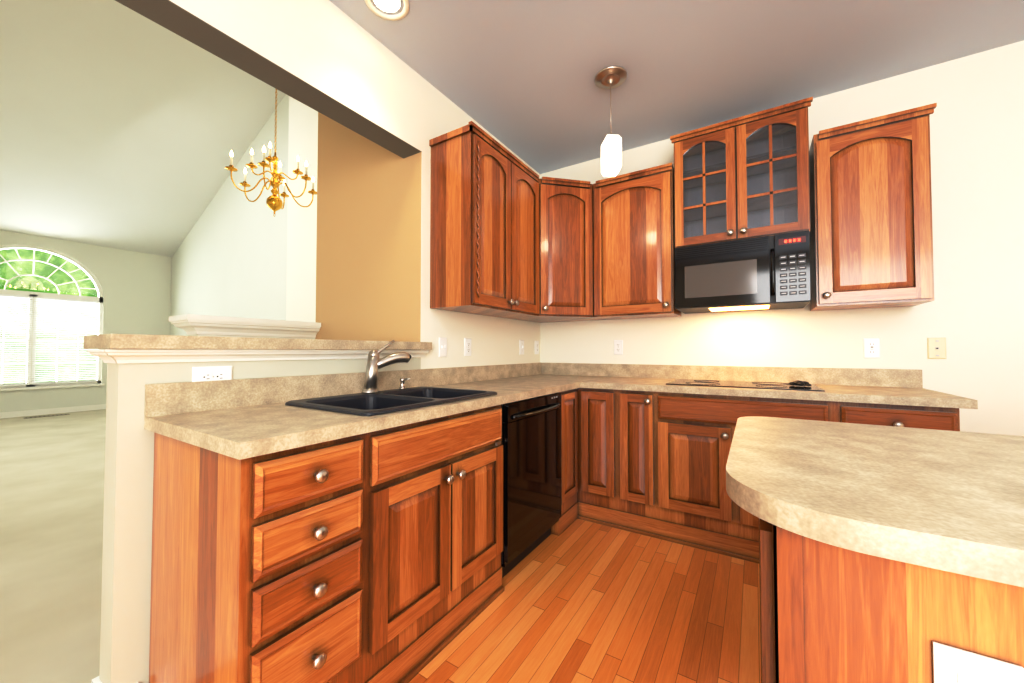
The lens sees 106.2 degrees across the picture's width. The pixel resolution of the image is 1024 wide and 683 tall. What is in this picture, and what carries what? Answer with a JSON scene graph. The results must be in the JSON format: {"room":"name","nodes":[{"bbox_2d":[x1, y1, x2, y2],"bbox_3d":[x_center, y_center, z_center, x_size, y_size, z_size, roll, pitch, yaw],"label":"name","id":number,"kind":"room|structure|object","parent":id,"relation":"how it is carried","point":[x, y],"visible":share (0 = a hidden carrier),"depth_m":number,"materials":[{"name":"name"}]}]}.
{"room":"kitchen","nodes":[
{"label":"kitchen","id":0,"kind":"room"},
{"bbox_2d":[0,409,105,682],"bbox_3d":[-5.056,1.237,3.523,9.100,0.060,5.720,-1,-2,32],"label":"floor","id":1,"kind":"structure","parent":0,"point":[52,471],"depth_m":2.20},
{"bbox_2d":[24,414,69,418],"bbox_3d":[-7.965,1.277,6.586,0.110,0.008,0.500,-1,-2,32],"label":"floor vent","id":2,"kind":"object","parent":1,"relation":"in","point":[46,416],"visible":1,"depth_m":6.54,"materials":[{"name":"silver metal"}]},
{"bbox_2d":[0,230,171,412],"bbox_3d":[-8.841,-0.435,5.950,0.150,3.400,5.720,-1,-2,32],"label":"wall","id":3,"kind":"structure","parent":0,"point":[136,288],"depth_m":7.49,"materials":[{"name":"beige paint"}]},
{"bbox_2d":[0,245,104,390],"bbox_3d":[-8.337,-0.422,6.684,0.180,2.490,1.760,-1,-2,32],"label":"window","id":4,"kind":"structure","parent":3,"relation":"in","point":[32,324],"depth_m":6.81,"materials":[{"name":"white"}]},
{"bbox_2d":[0,404,105,418],"bbox_3d":[-8.804,1.213,5.816,0.014,0.100,5.600,-1,-2,32],"label":"baseboard","id":5,"kind":"structure","parent":3,"relation":"attached to","point":[46,412],"depth_m":6.81,"materials":[{"name":"white"}]},
{"bbox_2d":[0,0,285,256],"bbox_3d":[-5.056,-3.850,3.647,9.100,3.982,5.720,-1,-2,32],"label":"ceiling","id":6,"kind":"structure","parent":0,"point":[123,127],"depth_m":5.56,"materials":[{"name":"white paint"}]},
{"bbox_2d":[225,88,316,216],"bbox_3d":[-2.304,-2.976,3.771,0.753,3.531,0.785,-1,-2,32],"label":"brass chandelier","id":7,"kind":"object","parent":6,"relation":"hanging from","point":[274,203],"visible":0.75,"depth_m":3.71,"materials":[{"name":"gold metal"}]},
{"bbox_2d":[170,94,317,349],"bbox_3d":[-4.127,-2.332,6.069,8.050,7.200,0.570,-1,-2,32],"label":"wall","id":8,"kind":"structure","parent":0,"point":[237,253],"depth_m":6.21,"materials":[{"name":"white paint"}]},
{"bbox_2d":[169,314,320,349],"bbox_3d":[-1.670,0.521,2.459,0.270,1.320,0.762,-1,-2,32],"label":"ledge","id":9,"kind":"object","parent":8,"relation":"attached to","point":[204,325],"visible":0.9,"depth_m":2.33,"materials":[{"name":"white"}]},
{"bbox_2d":[99,0,539,682],"bbox_3d":[-1.683,-2.345,1.413,1.052,7.000,5.600,-1,-2,32],"label":"wall","id":10,"kind":"structure","parent":0,"point":[385,114],"depth_m":1.95,"materials":[{"name":"paint"}]},
{"bbox_2d":[92,676,137,682],"bbox_3d":[-0.957,1.113,1.714,0.034,0.100,1.254,-1,-2,32],"label":"baseboard","id":11,"kind":"structure","parent":10,"relation":"attached to","point":[96,680],"depth_m":1.19,"materials":[{"name":"white"}]},
{"bbox_2d":[192,366,231,381],"bbox_3d":[-1.053,0.124,1.355,0.008,0.072,0.118,-1,-2,32],"label":"outlet","id":12,"kind":"object","parent":10,"relation":"attached to","point":[212,373],"visible":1,"depth_m":1.35,"materials":[{"name":"white plastic"}]},
{"bbox_2d":[84,334,431,362],"bbox_3d":[-0.938,0.036,1.734,0.305,0.087,1.314,-1,-2,32],"label":"bar ledge","id":13,"kind":"structure","parent":10,"relation":"on","point":[294,349],"depth_m":1.37,"materials":[{"name":"laminate"}]},
{"bbox_2d":[439,337,446,356],"bbox_3d":[-0.418,0.035,2.357,0.017,0.118,0.072,-1,-2,32],"label":"light switch","id":14,"kind":"object","parent":10,"relation":"attached to","point":[442,347],"visible":1,"depth_m":2.35,"materials":[{"name":"white plastic"}]},
{"bbox_2d":[464,338,470,355],"bbox_3d":[-0.292,0.038,2.565,0.008,0.118,0.072,-1,-2,32],"label":"electrical outlet","id":15,"kind":"object","parent":10,"relation":"attached to","point":[467,346],"visible":1,"depth_m":2.56,"materials":[{"name":"white plastic"}]},
{"bbox_2d":[429,121,539,317],"bbox_3d":[-0.132,-0.695,2.510,0.358,1.009,0.798,-1,-2,32],"label":"upper cabinet","id":16,"kind":"object","parent":10,"relation":"attached to","point":[484,237],"visible":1,"depth_m":2.25,"materials":[{"name":"brown wood"}]},
{"bbox_2d":[519,340,523,354],"bbox_3d":[0.087,0.048,3.158,0.018,0.118,0.072,-1,-2,32],"label":"light switch","id":17,"kind":"object","parent":10,"relation":"attached to","point":[521,346],"visible":1,"depth_m":3.15,"materials":[{"name":"white plastic"}]},
{"bbox_2d":[535,341,538,353],"bbox_3d":[0.219,0.053,3.377,0.008,0.118,0.072,-1,-2,32],"label":"electrical outlet","id":18,"kind":"object","parent":10,"relation":"attached to","point":[536,347],"visible":1,"depth_m":3.37,"materials":[{"name":"white plastic"}]},
{"bbox_2d":[409,519,760,682],"bbox_3d":[0.707,1.147,-0.179,4.600,0.060,5.600,-1,-2,32],"label":"floor","id":19,"kind":"structure","parent":0,"point":[579,601],"depth_m":1.60,"materials":[{"name":"brown wood"}]},
{"bbox_2d":[149,429,384,682],"bbox_3d":[-0.768,0.712,1.176,0.631,0.874,0.342,-1,-2,32],"label":"base cabinet","id":20,"kind":"object","parent":19,"relation":"on","point":[373,557],"depth_m":1.03,"materials":[{"name":"brown wood"}]},
{"bbox_2d":[381,405,503,682],"bbox_3d":[-0.476,0.724,1.639,0.631,0.874,0.753,-1,-2,32],"label":"base cabinet","id":21,"kind":"object","parent":19,"relation":"on","point":[442,568],"depth_m":1.43,"materials":[{"name":"brown wood"}]},
{"bbox_2d":[144,363,583,459],"bbox_3d":[-0.178,0.227,2.150,0.638,0.140,2.638,-1,-2,32],"label":"countertop","id":22,"kind":"structure","parent":21,"relation":"on","point":[239,419],"depth_m":1.37,"materials":[{"name":"laminate"}]},
{"bbox_2d":[361,340,410,392],"bbox_3d":[-0.592,0.113,1.816,0.136,0.245,0.209,-1,-2,32],"label":"faucet","id":23,"kind":"object","parent":22,"relation":"on","point":[375,363],"visible":1,"depth_m":1.77,"materials":[{"name":"silver metal"}]},
{"bbox_2d":[285,387,496,415],"bbox_3d":[-0.470,0.347,1.646,0.513,0.228,0.740,-1,-2,32],"label":"double-bowl sink","id":24,"kind":"object","parent":22,"relation":"in","point":[378,402],"visible":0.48,"depth_m":1.64,"materials":[{"name":"black"}]},
{"bbox_2d":[399,378,410,388],"bbox_3d":[-0.539,0.211,1.930,0.061,0.056,0.031,-1,-2,32],"label":"soap dispenser","id":25,"kind":"object","parent":24,"relation":"on","point":[402,383],"visible":1,"depth_m":1.93,"materials":[{"name":"silver metal"}]},
{"bbox_2d":[584,363,977,408],"bbox_3d":[1.383,0.232,2.348,1.748,0.140,0.638,-1,-2,32],"label":"countertop","id":26,"kind":"structure","parent":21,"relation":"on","point":[855,385],"depth_m":2.29,"materials":[{"name":"laminate"}]},
{"bbox_2d":[666,379,824,391],"bbox_3d":[1.384,0.259,2.342,0.760,0.008,0.460,-1,-2,32],"label":"glass cooktop","id":27,"kind":"object","parent":26,"relation":"in","point":[746,384],"visible":0.96,"depth_m":2.28,"materials":[{"name":"black"}]},
{"bbox_2d":[788,380,811,385],"bbox_3d":[1.631,0.236,2.178,0.104,0.031,0.070,-1,-2,32],"label":"pouch","id":28,"kind":"object","parent":27,"relation":"on","point":[800,383],"visible":0.98,"depth_m":2.17,"materials":[{"name":"black"}]},
{"bbox_2d":[501,393,560,577],"bbox_3d":[-0.088,0.741,2.206,0.621,0.868,0.600,-1,-2,32],"label":"dishwasher","id":29,"kind":"object","parent":19,"relation":"on","point":[531,436],"visible":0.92,"depth_m":2.00,"materials":[{"name":"black"}]},
{"bbox_2d":[759,518,1023,682],"bbox_3d":[1.227,0.694,0.431,1.660,0.874,0.702,-1,-2,32],"label":"base cabinet","id":30,"kind":"object","parent":19,"relation":"on","point":[829,613],"visible":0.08,"depth_m":0.51,"materials":[{"name":"brown wood"}]},
{"bbox_2d":[726,416,1023,587],"bbox_3d":[1.258,0.236,0.430,1.755,0.038,0.830,-1,-2,32],"label":"countertop","id":31,"kind":"structure","parent":30,"relation":"on","point":[949,501],"depth_m":0.58,"materials":[{"name":"laminate"}]},
{"bbox_2d":[932,641,1023,682],"bbox_3d":[0.552,0.432,0.455,0.072,0.118,0.008,-1,-2,32],"label":"outlet","id":32,"kind":"object","parent":30,"relation":"attached to","point":[953,664],"visible":1,"depth_m":0.46,"materials":[{"name":"white plastic"}]},
{"bbox_2d":[329,0,1023,173],"bbox_3d":[0.758,-1.663,-0.143,4.720,0.120,5.600,-1,-2,32],"label":"ceiling","id":33,"kind":"structure","parent":0,"point":[517,77],"depth_m":2.06,"materials":[{"name":"white paint"}]},
{"bbox_2d":[364,0,408,20],"bbox_3d":[-0.573,-1.554,1.757,0.200,0.009,0.200,-1,-2,32],"label":"recessed light","id":34,"kind":"object","parent":33,"relation":"in","point":[389,5],"visible":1,"depth_m":1.79,"materials":[{"name":"white"}]},
{"bbox_2d":[595,66,626,176],"bbox_3d":[0.577,-1.258,2.243,0.184,0.574,0.184,-1,-2,32],"label":"pendant light","id":35,"kind":"object","parent":33,"relation":"hanging from","point":[611,77],"visible":1,"depth_m":2.20,"materials":[{"name":"white glass"}]},
{"bbox_2d":[540,40,1023,435],"bbox_3d":[2.283,-0.245,2.243,4.720,2.840,0.120,-1,-2,32],"label":"wall","id":36,"kind":"structure","parent":0,"point":[973,312],"depth_m":2.12,"materials":[{"name":"white paint"}]},
{"bbox_2d":[507,177,604,322],"bbox_3d":[0.348,-0.682,3.032,0.612,1.009,0.622,-1,-2,32],"label":"upper cabinet","id":37,"kind":"object","parent":36,"relation":"attached to","point":[566,251],"visible":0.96,"depth_m":2.81,"materials":[{"name":"brown wood"}]},
{"bbox_2d":[614,340,622,354],"bbox_3d":[0.847,0.047,3.063,0.072,0.118,0.008,-1,-2,32],"label":"electrical outlet","id":38,"kind":"object","parent":36,"relation":"attached to","point":[618,347],"visible":1,"depth_m":3.06,"materials":[{"name":"white plastic"}]},
{"bbox_2d":[593,163,680,319],"bbox_3d":[0.912,-0.687,2.833,0.558,1.009,0.358,-1,-2,32],"label":"upper cabinet","id":39,"kind":"object","parent":36,"relation":"attached to","point":[634,241],"visible":1,"depth_m":2.70,"materials":[{"name":"brown wood"}]},
{"bbox_2d":[670,97,812,247],"bbox_3d":[1.461,-0.999,2.495,0.760,0.761,0.358,-1,-2,32],"label":"upper cabinet","id":40,"kind":"object","parent":36,"relation":"attached to","point":[744,177],"depth_m":2.42,"materials":[{"name":"brown wood"}]},
{"bbox_2d":[675,230,810,313],"bbox_3d":[1.434,-0.405,2.437,0.690,0.394,0.459,-1,-2,32],"label":"over-the-range microwave","id":41,"kind":"object","parent":36,"relation":"attached to","point":[763,273],"visible":1,"depth_m":2.27,"materials":[{"name":"black"}]},
{"bbox_2d":[863,338,879,357],"bbox_3d":[2.117,0.039,2.262,0.072,0.118,0.010,-1,-2,32],"label":"outlet","id":42,"kind":"object","parent":36,"relation":"attached to","point":[871,347],"visible":1,"depth_m":2.26,"materials":[{"name":"white plastic"}]},
{"bbox_2d":[809,103,936,310],"bbox_3d":[1.988,-0.691,2.155,0.483,0.984,0.358,-1,-2,32],"label":"upper cabinet","id":43,"kind":"object","parent":36,"relation":"attached to","point":[871,238],"visible":1,"depth_m":2.04,"materials":[{"name":"brown wood"}]},
{"bbox_2d":[927,337,946,358],"bbox_3d":[2.343,0.037,2.119,0.072,0.118,0.011,-1,-2,32],"label":"phone jack","id":44,"kind":"object","parent":36,"relation":"attached to","point":[936,348],"visible":1,"depth_m":2.12,"materials":[{"name":"beige plastic"}]},
{"label":"outside","id":45,"kind":"structure","parent":0,"visible":0},
{"bbox_2d":[0,249,97,383],"bbox_3d":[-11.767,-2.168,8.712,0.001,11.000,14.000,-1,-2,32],"label":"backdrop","id":46,"kind":"structure","parent":45,"point":[46,286],"depth_m":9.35,"materials":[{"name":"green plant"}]}
]}

